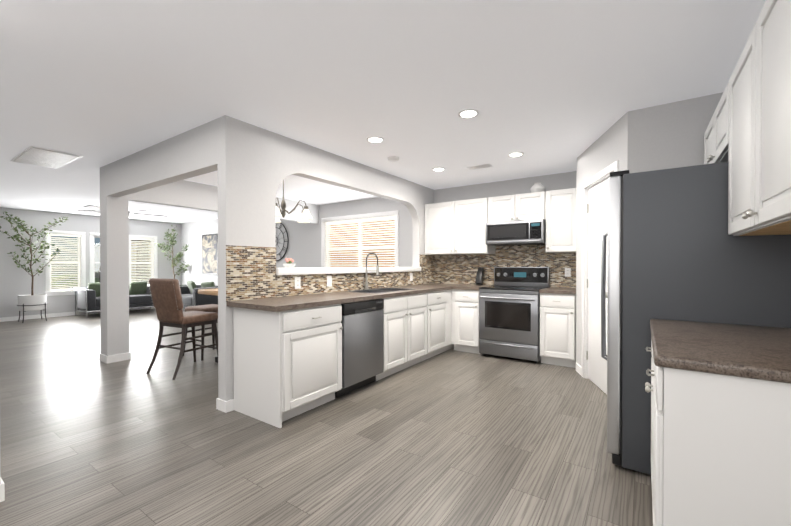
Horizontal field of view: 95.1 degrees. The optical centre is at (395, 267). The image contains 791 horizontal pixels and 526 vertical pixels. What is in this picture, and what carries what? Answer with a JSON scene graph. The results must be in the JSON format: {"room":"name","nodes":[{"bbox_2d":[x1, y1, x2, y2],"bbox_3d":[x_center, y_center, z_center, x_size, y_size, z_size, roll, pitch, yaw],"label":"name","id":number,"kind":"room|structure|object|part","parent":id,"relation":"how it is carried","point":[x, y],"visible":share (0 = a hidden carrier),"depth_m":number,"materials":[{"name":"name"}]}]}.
{"room":"kitchen","nodes":[
{"label":"kitchen","id":0,"kind":"room"},
{"bbox_2d":[0,473,4,501],"bbox_3d":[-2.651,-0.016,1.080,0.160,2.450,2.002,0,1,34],"label":"baseboard","id":1,"kind":"structure","parent":0,"point":[2,490],"depth_m":1.87,"materials":[{"name":"paint"}]},
{"bbox_2d":[0,207,180,317],"bbox_3d":[-8.431,-0.069,7.910,0.150,2.450,7.030,0,1,34],"label":"wall","id":2,"kind":"structure","parent":0,"point":[15,281],"depth_m":8.27,"materials":[{"name":"paint"}]},
{"bbox_2d":[44,230,85,295],"bbox_3d":[-7.893,-0.112,8.650,0.200,1.525,0.770,0,1,34],"label":"window","id":3,"kind":"structure","parent":2,"relation":"in","point":[82,266],"depth_m":8.65,"materials":[{"name":"white"}]},
{"bbox_2d":[50,234,79,290],"bbox_3d":[-7.880,-0.123,8.642,0.050,1.327,0.552,0,1,34],"label":"window blind slats","id":4,"kind":"object","parent":3,"relation":"attached to","point":[65,261],"visible":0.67,"depth_m":8.64,"materials":[{"name":"white"}]},
{"bbox_2d":[0,307,154,321],"bbox_3d":[-8.333,1.111,7.919,0.012,0.090,6.840,0,1,34],"label":"baseboard","id":5,"kind":"structure","parent":2,"relation":"attached to","point":[3,319],"depth_m":8.39,"materials":[{"name":"white wood"}]},
{"bbox_2d":[89,232,99,282],"bbox_3d":[-7.440,-0.117,9.310,0.200,1.525,0.750,0,1,34],"label":"window","id":6,"kind":"structure","parent":2,"relation":"in","point":[92,236],"depth_m":9.03,"materials":[{"name":"white"}]},
{"bbox_2d":[129,235,157,284],"bbox_3d":[-6.988,-0.122,9.970,0.200,1.525,0.770,0,1,34],"label":"window","id":7,"kind":"structure","parent":2,"relation":"in","point":[155,256],"depth_m":10.13,"materials":[{"name":"white"}]},
{"bbox_2d":[131,238,153,283],"bbox_3d":[-6.975,-0.133,9.961,0.050,1.327,0.552,0,1,34],"label":"window blind slats","id":8,"kind":"object","parent":7,"relation":"attached to","point":[141,260],"visible":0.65,"depth_m":9.96,"materials":[{"name":"white"}]},
{"bbox_2d":[106,119,217,196],"bbox_3d":[-2.497,-1.072,3.802,2.505,0.380,0.120,0,1,34],"label":"header beam","id":9,"kind":"structure","parent":0,"point":[191,153],"depth_m":3.57,"materials":[{"name":"paint"}]},
{"bbox_2d":[217,115,433,400],"bbox_3d":[-0.430,-0.042,4.503,0.120,2.450,3.600,0,1,34],"label":"wall","id":10,"kind":"structure","parent":0,"point":[257,166],"depth_m":3.25,"materials":[{"name":"paint"}]},
{"bbox_2d":[216,398,233,409],"bbox_3d":[-0.499,1.137,4.528,0.012,0.090,3.572,0,1,34],"label":"baseboard","id":11,"kind":"structure","parent":10,"relation":"attached to","point":[224,406],"depth_m":3.02,"materials":[{"name":"white wood"}]},
{"bbox_2d":[226,245,433,301],"bbox_3d":[-0.378,0.035,4.467,0.008,0.464,3.600,0,1,34],"label":"tile backsplash","id":12,"kind":"structure","parent":10,"relation":"attached to","point":[250,272],"depth_m":3.40,"materials":[{"name":"tile"}]},
{"bbox_2d":[295,277,300,288],"bbox_3d":[-0.970,0.150,3.589,0.008,0.116,0.072,0,1,34],"label":"electrical outlet plate","id":13,"kind":"object","parent":12,"relation":"attached to","point":[297,282],"visible":1,"depth_m":3.58,"materials":[{"name":"white plastic"}]},
{"bbox_2d":[327,276,331,286],"bbox_3d":[-0.718,0.147,3.950,0.016,0.116,0.072,0,1,34],"label":"electrical outlet plate","id":14,"kind":"object","parent":12,"relation":"attached to","point":[329,281],"visible":1,"depth_m":3.95,"materials":[{"name":"white plastic"}]},
{"bbox_2d":[276,267,420,274],"bbox_3d":[-0.429,0.028,4.509,0.205,0.070,2.630,0,1,34],"label":"sill ledge","id":15,"kind":"object","parent":10,"relation":"on","point":[311,270],"visible":0.75,"depth_m":4.00,"materials":[{"name":"white"}]},
{"bbox_2d":[283,258,294,267],"bbox_3d":[-1.047,-0.049,3.568,0.120,0.096,0.120,0,1,34],"label":"flower bowl","id":16,"kind":"object","parent":15,"relation":"on","point":[289,261],"visible":1,"depth_m":3.54,"materials":[{"name":"white ceramic"}]},
{"bbox_2d":[363,288,386,291],"bbox_3d":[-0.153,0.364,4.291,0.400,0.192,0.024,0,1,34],"label":"sink","id":17,"kind":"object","parent":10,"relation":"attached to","point":[376,289],"depth_m":4.37,"materials":[{"name":"grey metal"}]},
{"bbox_2d":[387,288,402,291],"bbox_3d":[0.072,0.362,4.619,0.400,0.190,0.004,0,1,34],"label":"sink","id":18,"kind":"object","parent":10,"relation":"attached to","point":[388,289],"depth_m":4.64,"materials":[{"name":"grey metal"}]},
{"bbox_2d":[0,308,652,525],"bbox_3d":[-3.370,1.212,4.540,12.320,0.060,7.180,0,1,34],"label":"floor","id":19,"kind":"structure","parent":0,"point":[451,437],"depth_m":2.43,"materials":[{"name":"grey wood"}]},
{"bbox_2d":[0,212,67,322],"bbox_3d":[-7.815,-0.022,7.795,0.928,2.361,1.188,0,1,34],"label":"potted tree","id":20,"kind":"object","parent":19,"relation":"on","point":[32,301],"visible":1,"depth_m":7.77,"materials":[{"name":"green plant"}]},
{"bbox_2d":[75,281,153,318],"bbox_3d":[-6.900,0.750,9.116,0.826,0.794,1.624,0,1,34],"label":"sofa","id":21,"kind":"object","parent":19,"relation":"on","point":[88,298],"depth_m":8.80,"materials":[{"name":"grey fabric"}]},
{"bbox_2d":[99,165,130,363],"bbox_3d":[-3.594,-0.043,4.629,0.254,2.450,0.254,0,1,34],"label":"post","id":22,"kind":"object","parent":19,"relation":"on","point":[114,263],"visible":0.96,"depth_m":4.55,"materials":[{"name":"paint"}]},
{"bbox_2d":[155,225,189,278],"bbox_3d":[-6.230,-0.009,10.149,0.886,2.298,0.773,0,1,34],"label":"plant","id":23,"kind":"object","parent":19,"relation":"on","point":[171,241],"visible":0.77,"depth_m":10.19,"materials":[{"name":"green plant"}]},
{"bbox_2d":[146,278,217,379],"bbox_3d":[-2.435,0.654,4.190,0.504,1.075,0.598,0,0,26],"label":"bar chair","id":24,"kind":"object","parent":19,"relation":"on","point":[167,299],"visible":1,"depth_m":4.02,"materials":[{"name":"brown leather"}]},
{"bbox_2d":[180,281,217,308],"bbox_3d":[-5.189,0.748,9.363,1.624,0.794,0.826,0,1,34],"label":"sofa","id":25,"kind":"object","parent":19,"relation":"on","point":[190,295],"depth_m":8.93,"materials":[{"name":"grey fabric"}]},
{"bbox_2d":[183,304,217,360],"bbox_3d":[-2.541,0.850,4.915,0.474,0.661,0.474,0,1,30],"label":"bar stool","id":26,"kind":"object","parent":19,"relation":"on","point":[210,308],"visible":0.42,"depth_m":4.75,"materials":[{"name":"brown leather"}]},
{"bbox_2d":[198,288,217,362],"bbox_3d":[-1.613,0.728,4.508,1.450,0.910,0.940,0,1,34],"label":"dining table","id":27,"kind":"object","parent":19,"relation":"on","point":[210,292],"visible":0.08,"depth_m":4.43,"materials":[{"name":"brown wood"}]},
{"bbox_2d":[233,300,346,427],"bbox_3d":[-0.913,0.756,3.131,0.622,0.875,0.662,0,1,34],"label":"base cabinet","id":28,"kind":"object","parent":19,"relation":"on","point":[287,357],"depth_m":2.88,"materials":[{"name":"white paint"}]},
{"bbox_2d":[227,292,386,311],"bbox_3d":[-0.744,0.296,3.376,0.639,0.039,1.376,0,1,34],"label":"countertop","id":29,"kind":"structure","parent":28,"relation":"on","point":[273,304],"depth_m":3.08,"materials":[{"name":"brown stone"}]},
{"bbox_2d":[335,299,383,397],"bbox_3d":[-0.533,0.755,3.646,0.606,0.868,0.592,0,1,34],"label":"dishwasher","id":30,"kind":"object","parent":19,"relation":"on","point":[362,343],"visible":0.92,"depth_m":3.44,"materials":[{"name":"silver metal"}]},
{"bbox_2d":[376,304,430,380],"bbox_3d":[-0.098,0.834,4.320,0.622,0.700,0.984,0,1,34],"label":"base cabinet","id":31,"kind":"object","parent":19,"relation":"on","point":[406,331],"depth_m":4.10,"materials":[{"name":"white paint"}]},
{"bbox_2d":[383,304,410,311],"bbox_3d":[-0.153,0.462,4.292,0.400,0.004,0.800,0,1,34],"label":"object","id":32,"kind":"structure","parent":31,"relation":"on","point":[404,305],"depth_m":4.08,"materials":[{"name":"white wood"}]},
{"bbox_2d":[415,288,446,356],"bbox_3d":[0.282,0.743,4.873,0.622,0.875,0.633,0,1,34],"label":"base cabinet","id":33,"kind":"object","parent":19,"relation":"on","point":[438,300],"depth_m":4.73,"materials":[{"name":"white paint"}]},
{"bbox_2d":[447,288,454,349],"bbox_3d":[0.674,0.738,5.411,0.660,0.875,0.822,0,1,34],"label":"base cabinet","id":34,"kind":"object","parent":19,"relation":"on","point":[450,291],"depth_m":5.08,"materials":[{"name":"white paint"}]},
{"bbox_2d":[455,288,481,353],"bbox_3d":[1.125,0.740,5.224,0.416,0.875,0.621,0,1,34],"label":"base cabinet","id":35,"kind":"object","parent":19,"relation":"on","point":[467,338],"depth_m":4.96,"materials":[{"name":"white paint"}]},
{"bbox_2d":[403,284,454,291],"bbox_3d":[0.499,0.282,5.188,0.639,0.039,1.419,0,1,34],"label":"countertop","id":36,"kind":"structure","parent":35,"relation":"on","point":[423,287],"depth_m":4.90,"materials":[{"name":"brown stone"}]},
{"bbox_2d":[455,284,493,287],"bbox_3d":[1.140,0.282,5.216,0.387,0.039,0.649,0,1,34],"label":"countertop","id":37,"kind":"structure","parent":35,"relation":"on","point":[456,285],"depth_m":5.08,"materials":[{"name":"brown stone"}]},
{"bbox_2d":[474,267,483,284],"bbox_3d":[1.253,0.127,5.402,0.100,0.266,0.165,0,1,34],"label":"knife block","id":38,"kind":"object","parent":37,"relation":"on","point":[479,276],"visible":1,"depth_m":5.38,"materials":[{"name":"black plastic"}]},
{"bbox_2d":[479,267,549,362],"bbox_3d":[1.587,0.585,4.850,0.758,1.190,0.712,0,1,34],"label":"range oven","id":39,"kind":"object","parent":19,"relation":"on","point":[509,313],"visible":0.92,"depth_m":4.64,"materials":[{"name":"silver metal"}]},
{"bbox_2d":[539,292,575,367],"bbox_3d":[2.093,0.745,4.560,0.396,0.875,0.621,0,1,34],"label":"base cabinet","id":40,"kind":"object","parent":19,"relation":"on","point":[557,309],"depth_m":4.30,"materials":[{"name":"white paint"}]},
{"bbox_2d":[539,288,575,291],"bbox_3d":[2.097,0.287,4.559,0.402,0.039,0.649,0,1,34],"label":"countertop","id":41,"kind":"structure","parent":40,"relation":"on","point":[546,289],"depth_m":4.40,"materials":[{"name":"brown stone"}]},
{"bbox_2d":[601,162,790,474],"bbox_3d":[1.847,0.310,2.335,0.899,1.778,0.905,0,1,34],"label":"refrigerator","id":42,"kind":"object","parent":19,"relation":"on","point":[676,251],"visible":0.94,"depth_m":2.02,"materials":[{"name":"grey metal"}]},
{"bbox_2d":[645,319,790,525],"bbox_3d":[1.408,0.749,1.463,0.659,0.915,1.016,0,1,34],"label":"base cabinet","id":43,"kind":"object","parent":19,"relation":"on","point":[720,424],"visible":1,"depth_m":1.16,"materials":[{"name":"white paint"}]},
{"bbox_2d":[650,319,790,383],"bbox_3d":[1.417,0.311,1.453,0.636,0.040,1.016,0,1,34],"label":"countertop","id":44,"kind":"structure","parent":43,"relation":"on","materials":[{"name":"stone"}]},
{"bbox_2d":[181,171,576,285],"bbox_3d":[-1.382,-0.065,7.429,12.320,2.450,0.150,0,1,34],"label":"wall","id":45,"kind":"structure","parent":0,"point":[304,248],"depth_m":7.16,"materials":[{"name":"paint"}]},
{"bbox_2d":[202,233,217,274],"bbox_3d":[-5.030,-0.359,9.816,0.800,1.100,0.032,0,1,34],"label":"canvas art","id":46,"kind":"object","parent":45,"relation":"attached to","point":[209,254],"visible":0.79,"depth_m":9.78,"materials":[{"name":"beige fabric"}]},
{"bbox_2d":[128,180,318,223],"bbox_3d":[-2.575,-1.090,6.106,0.120,0.380,3.370,0,1,34],"label":"header","id":47,"kind":"object","parent":45,"relation":"attached to","point":[189,194],"visible":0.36,"depth_m":5.38,"materials":[{"name":"paint"}]},
{"bbox_2d":[276,223,288,260],"bbox_3d":[-2.748,-0.602,8.245,0.922,0.922,0.035,0,1,34],"label":"wall clock","id":48,"kind":"object","parent":45,"relation":"attached to","point":[281,224],"visible":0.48,"depth_m":8.08,"materials":[{"name":"black metal"}]},
{"bbox_2d":[321,210,398,266],"bbox_3d":[-0.699,-0.349,6.928,1.940,1.325,0.200,0,1,34],"label":"window","id":49,"kind":"structure","parent":45,"relation":"in","point":[324,247],"depth_m":6.94,"materials":[{"name":"white"}]},
{"bbox_2d":[325,216,394,266],"bbox_3d":[-0.708,-0.360,6.916,1.722,1.127,0.050,0,1,34],"label":"dining room window blind slats","id":50,"kind":"object","parent":49,"relation":"attached to","point":[350,222],"visible":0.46,"depth_m":6.88,"materials":[{"name":"white plastic"}]},
{"bbox_3d":[-0.673,-0.362,6.967,1.710,1.110,0.004,0,1,34],"label":"dining room window glass","id":51,"kind":"part","parent":49,"relation":"part of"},
{"bbox_2d":[425,197,494,254],"bbox_3d":[0.967,-0.600,5.520,1.025,0.790,0.331,0,1,34],"label":"upper cabinet","id":52,"kind":"object","parent":45,"relation":"attached to","point":[455,227],"depth_m":5.36,"materials":[{"name":"white paint"}]},
{"bbox_2d":[434,245,575,287],"bbox_3d":[1.559,-0.024,5.317,2.180,0.600,0.008,0,1,34],"label":"tile backsplash","id":53,"kind":"structure","parent":45,"relation":"attached to","point":[448,269],"depth_m":5.30,"materials":[{"name":"tile"}]},
{"bbox_2d":[565,268,570,276],"bbox_3d":[2.288,0.060,4.807,0.072,0.116,0.008,0,1,34],"label":"electrical outlet plate","id":54,"kind":"object","parent":53,"relation":"attached to","point":[567,272],"visible":1,"depth_m":4.80,"materials":[{"name":"white plastic"}]},
{"bbox_2d":[489,191,544,222],"bbox_3d":[1.706,-0.809,5.012,0.760,0.365,0.331,0,1,34],"label":"upper cabinet","id":55,"kind":"object","parent":45,"relation":"attached to","point":[527,206],"depth_m":4.86,"materials":[{"name":"white paint"}]},
{"bbox_2d":[486,219,545,245],"bbox_3d":[1.674,-0.469,4.969,0.756,0.304,0.440,0,1,34],"label":"microwave","id":56,"kind":"object","parent":55,"relation":"attached to","point":[525,232],"visible":0.96,"depth_m":4.78,"materials":[{"name":"silver metal"}]},
{"bbox_2d":[530,183,544,192],"bbox_3d":[1.916,-1.064,4.875,0.190,0.145,0.190,0,1,34],"label":"vase","id":57,"kind":"object","parent":55,"relation":"on","point":[537,187],"visible":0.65,"depth_m":4.81,"materials":[{"name":"white ceramic"}]},
{"bbox_2d":[545,188,576,252],"bbox_3d":[2.185,-0.594,4.685,0.397,0.790,0.331,0,1,34],"label":"upper cabinet","id":58,"kind":"object","parent":45,"relation":"attached to","point":[560,205],"depth_m":4.56,"materials":[{"name":"white paint"}]},
{"bbox_2d":[0,0,765,222],"bbox_3d":[-3.370,-1.298,4.521,12.320,0.060,7.180,0,1,34],"label":"ceiling","id":59,"kind":"structure","parent":0,"point":[547,87],"depth_m":2.38,"materials":[{"name":"paint"}]},
{"bbox_2d":[11,146,81,168],"bbox_3d":[-4.040,-1.258,4.180,0.950,0.014,0.420,0,1,34],"label":"ceiling vent","id":60,"kind":"object","parent":59,"relation":"in","point":[39,156],"visible":0.98,"depth_m":4.11,"materials":[{"name":"white metal"}]},
{"bbox_2d":[76,205,167,217],"bbox_3d":[-5.138,-1.096,6.879,1.438,0.380,1.419,0,1,34],"label":"ceiling fan","id":61,"kind":"object","parent":59,"relation":"hanging from","point":[91,211],"visible":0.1,"depth_m":6.71,"materials":[{"name":"white metal"}]},
{"bbox_2d":[276,180,312,222],"bbox_3d":[-1.414,-0.941,4.650,0.792,0.655,0.764,0,1,34],"label":"chandelier","id":62,"kind":"object","parent":59,"relation":"hanging from","point":[305,216],"visible":0.65,"depth_m":4.60,"materials":[{"name":"white glass"}]},
{"bbox_2d":[366,136,383,142],"bbox_3d":[-0.199,-1.256,3.558,0.176,0.009,0.176,0,1,34],"label":"recessed light","id":63,"kind":"object","parent":59,"relation":"in","point":[374,139],"visible":0.98,"depth_m":3.54,"materials":[{"name":"white"}]},
{"bbox_2d":[387,156,398,161],"bbox_3d":[-0.024,-1.248,4.166,0.140,0.034,0.140,0,1,34],"label":"smoke detector","id":64,"kind":"object","parent":59,"relation":"attached to","point":[393,158],"visible":1,"depth_m":4.12,"materials":[{"name":"white plastic"}]},
{"bbox_2d":[432,167,444,171],"bbox_3d":[0.554,-1.264,4.655,0.176,0.009,0.176,0,1,34],"label":"recessed light","id":65,"kind":"object","parent":59,"relation":"in","point":[437,169],"visible":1,"depth_m":4.65,"materials":[{"name":"white"}]},
{"bbox_2d":[457,109,478,118],"bbox_3d":[0.592,-1.251,2.943,0.176,0.009,0.176,0,1,34],"label":"recessed light","id":66,"kind":"object","parent":59,"relation":"in","point":[467,113],"visible":0.98,"depth_m":2.93,"materials":[{"name":"white"}]},
{"bbox_2d":[465,164,492,169],"bbox_3d":[1.049,-1.261,4.546,0.300,0.013,0.150,0,1,34],"label":"ceiling vent","id":67,"kind":"object","parent":59,"relation":"in","point":[479,167],"visible":0.96,"depth_m":4.53,"materials":[{"name":"white metal"}]},
{"bbox_2d":[507,152,523,156],"bbox_3d":[1.339,-1.259,4.032,0.176,0.009,0.176,0,1,34],"label":"recessed light","id":68,"kind":"object","parent":59,"relation":"in","point":[515,154],"visible":1,"depth_m":4.02,"materials":[{"name":"white"}]},
{"bbox_2d":[384,288,414,307],"bbox_3d":[0.010,0.366,4.179,0.004,0.190,0.800,0,1,34],"label":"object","id":69,"kind":"structure","parent":0,"relation":"attached to","point":[394,299],"depth_m":3.99,"materials":[{"name":"white wood"}]},
{"bbox_2d":[576,112,627,365],"bbox_3d":[2.037,-0.035,3.542,0.120,2.450,1.292,0,0,10],"label":"wall","id":70,"kind":"structure","parent":0,"point":[608,147],"depth_m":3.73,"materials":[{"name":"paint"}]},
{"bbox_2d":[586,178,607,393],"bbox_3d":[2.005,0.174,3.506,0.347,2.016,0.678,0,1,34],"label":"pantry door","id":71,"kind":"structure","parent":70,"relation":"in","point":[597,208],"depth_m":3.62,"materials":[{"name":"white wood"}]},
{"bbox_2d":[576,160,618,378],"bbox_3d":[2.027,0.138,3.530,0.136,2.105,1.262,0,0,10],"label":"door frame","id":72,"kind":"structure","parent":70,"relation":"attached to","point":[599,177],"depth_m":3.88,"materials":[{"name":"white"}]},
{"bbox_2d":[627,92,722,172],"bbox_3d":[2.220,-0.029,2.745,0.780,2.450,0.120,0,1,34],"label":"wall","id":73,"kind":"structure","parent":0,"point":[666,136],"depth_m":2.76,"materials":[{"name":"paint"}]},
{"bbox_3d":[1.648,-0.016,1.089,0.150,2.450,6.880,0,1,34],"label":"wall","id":74,"kind":"structure","parent":0,"visible":0},
{"bbox_2d":[704,82,728,163],"bbox_3d":[2.087,-0.804,2.161,0.341,0.330,0.905,0,1,34],"label":"upper cabinet","id":75,"kind":"object","parent":74,"relation":"attached to","point":[716,141],"visible":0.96,"depth_m":2.12,"materials":[{"name":"white paint"}]},
{"bbox_2d":[728,0,790,235],"bbox_3d":[1.514,-0.559,1.328,0.341,0.807,1.090,0,1,34],"label":"upper cabinet","id":76,"kind":"object","parent":74,"relation":"attached to","point":[759,184],"visible":1,"depth_m":1.35,"materials":[{"name":"white paint"}]},
{"label":"outside","id":77,"kind":"structure","parent":0,"visible":0},
{"bbox_2d":[51,275,135,288],"bbox_3d":[-10.721,1.289,19.478,100.000,0.155,100.000,0,1,34],"label":"ground","id":78,"kind":"structure","parent":77,"point":[97,280],"depth_m":31.79,"materials":[{"name":"green plant"}]},
{"bbox_2d":[95,240,150,278],"bbox_3d":[-25.269,-1.731,41.559,11.800,5.550,12.800,0,1,34],"label":"house","id":79,"kind":"structure","parent":78,"relation":"on","point":[97,258],"depth_m":38.62,"materials":[{"name":"beige"}]},
{"bbox_2d":[136,240,149,284],"bbox_3d":[-11.856,-3.070,17.101,6.403,8.608,4.670,0,1,34],"label":"tree","id":80,"kind":"object","parent":78,"relation":"on","point":[142,261],"depth_m":17.01,"materials":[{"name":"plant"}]},
{"bbox_2d":[330,220,394,266],"bbox_3d":[0.058,-0.172,9.545,8.000,2.930,0.070,0,1,34],"label":"fence","id":81,"kind":"object","parent":78,"relation":"on","point":[364,245],"depth_m":10.14,"materials":[{"name":"brown wood"}]}
]}

